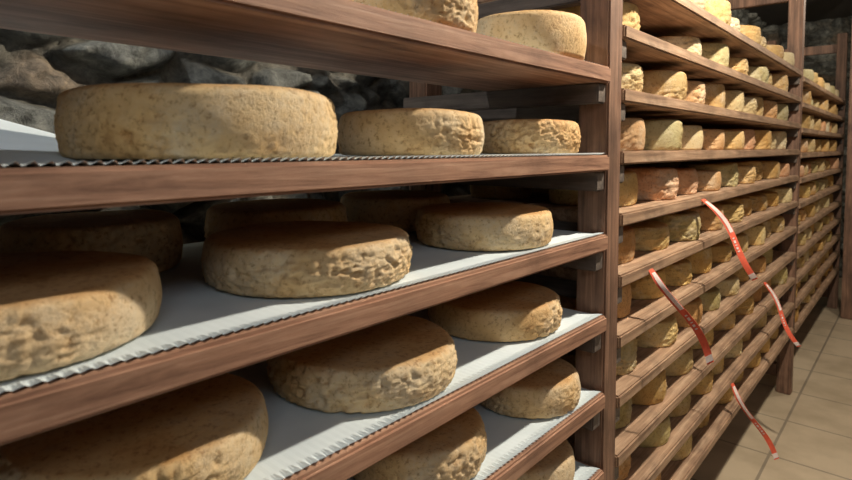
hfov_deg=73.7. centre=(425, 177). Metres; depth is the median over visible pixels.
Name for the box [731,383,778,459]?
strip
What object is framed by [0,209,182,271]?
cheese wheel
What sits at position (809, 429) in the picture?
floor
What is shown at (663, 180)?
wheels
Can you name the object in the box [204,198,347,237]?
cheese wheel
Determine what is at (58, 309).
cheese wheel
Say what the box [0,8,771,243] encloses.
wall
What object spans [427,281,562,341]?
cheese wheel
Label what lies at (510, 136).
cheese wheel
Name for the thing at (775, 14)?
ceiling
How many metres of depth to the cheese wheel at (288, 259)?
0.71 m
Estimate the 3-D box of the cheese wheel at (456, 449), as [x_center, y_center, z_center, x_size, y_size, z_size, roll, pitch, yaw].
[-0.021,0.443,0.973,0.250,0.068,0.250,0,3,5]
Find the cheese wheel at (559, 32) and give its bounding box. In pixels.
[476,10,586,59]
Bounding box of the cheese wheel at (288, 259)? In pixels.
[201,221,411,297]
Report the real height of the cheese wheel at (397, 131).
0.070 m
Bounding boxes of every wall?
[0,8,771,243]
[764,16,851,277]
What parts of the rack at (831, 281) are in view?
post, tie rail, tie rail, post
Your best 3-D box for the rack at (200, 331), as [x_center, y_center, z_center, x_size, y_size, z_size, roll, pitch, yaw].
[-0.609,0.178,0.520,0.581,2.302,2.505,3,4,41]
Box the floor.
[690,278,851,479]
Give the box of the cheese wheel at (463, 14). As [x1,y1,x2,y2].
[350,0,477,31]
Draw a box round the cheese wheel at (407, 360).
[266,315,457,413]
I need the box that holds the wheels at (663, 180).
[470,0,794,479]
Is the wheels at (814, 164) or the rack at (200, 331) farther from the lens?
the wheels at (814, 164)
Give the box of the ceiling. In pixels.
[746,0,851,25]
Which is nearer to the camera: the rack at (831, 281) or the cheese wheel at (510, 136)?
the cheese wheel at (510, 136)
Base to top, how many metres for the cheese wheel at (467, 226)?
0.065 m
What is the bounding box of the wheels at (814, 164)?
[772,69,838,321]
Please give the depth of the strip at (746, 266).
1.67 m
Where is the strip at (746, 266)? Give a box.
[701,199,757,280]
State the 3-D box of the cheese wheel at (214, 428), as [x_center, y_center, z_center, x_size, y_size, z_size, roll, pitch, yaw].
[-0.325,0.294,0.648,0.279,0.059,0.280,0,3,-4]
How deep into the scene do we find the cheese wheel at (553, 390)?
1.11 m
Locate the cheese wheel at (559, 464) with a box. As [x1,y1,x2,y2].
[517,440,574,479]
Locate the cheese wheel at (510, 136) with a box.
[481,119,580,153]
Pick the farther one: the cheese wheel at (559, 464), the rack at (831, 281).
the rack at (831, 281)
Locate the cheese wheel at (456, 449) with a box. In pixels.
[353,408,486,479]
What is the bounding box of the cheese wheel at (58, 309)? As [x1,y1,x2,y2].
[0,251,161,380]
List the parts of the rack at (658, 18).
price tag strip, tie rail, tie rail, price tag strip, post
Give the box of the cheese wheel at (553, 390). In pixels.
[481,358,580,418]
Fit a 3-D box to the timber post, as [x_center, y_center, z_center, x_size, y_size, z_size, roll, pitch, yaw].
[3.410,-0.225,4.485,0.125,2.700,0.150,3,4,41]
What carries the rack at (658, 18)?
on the floor
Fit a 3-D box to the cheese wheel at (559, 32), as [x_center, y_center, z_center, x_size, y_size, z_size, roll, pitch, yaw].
[0.209,-0.278,1.166,0.235,0.086,0.236,-1,3,-22]
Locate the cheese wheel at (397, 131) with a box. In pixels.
[337,108,483,155]
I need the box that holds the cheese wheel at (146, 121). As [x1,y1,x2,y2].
[54,83,337,159]
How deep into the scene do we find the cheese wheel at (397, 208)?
1.23 m
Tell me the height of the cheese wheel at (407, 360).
0.061 m
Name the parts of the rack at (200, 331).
post, post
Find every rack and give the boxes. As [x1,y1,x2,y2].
[0,0,622,479]
[449,0,805,479]
[767,33,847,332]
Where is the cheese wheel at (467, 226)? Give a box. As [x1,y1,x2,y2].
[414,202,552,250]
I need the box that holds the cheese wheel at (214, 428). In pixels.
[0,373,268,479]
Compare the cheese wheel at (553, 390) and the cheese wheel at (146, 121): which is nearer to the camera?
the cheese wheel at (146, 121)
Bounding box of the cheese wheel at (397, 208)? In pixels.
[340,190,449,231]
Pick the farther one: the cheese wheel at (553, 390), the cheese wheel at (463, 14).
the cheese wheel at (553, 390)
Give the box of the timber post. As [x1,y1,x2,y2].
[841,37,851,319]
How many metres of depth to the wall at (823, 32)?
5.92 m

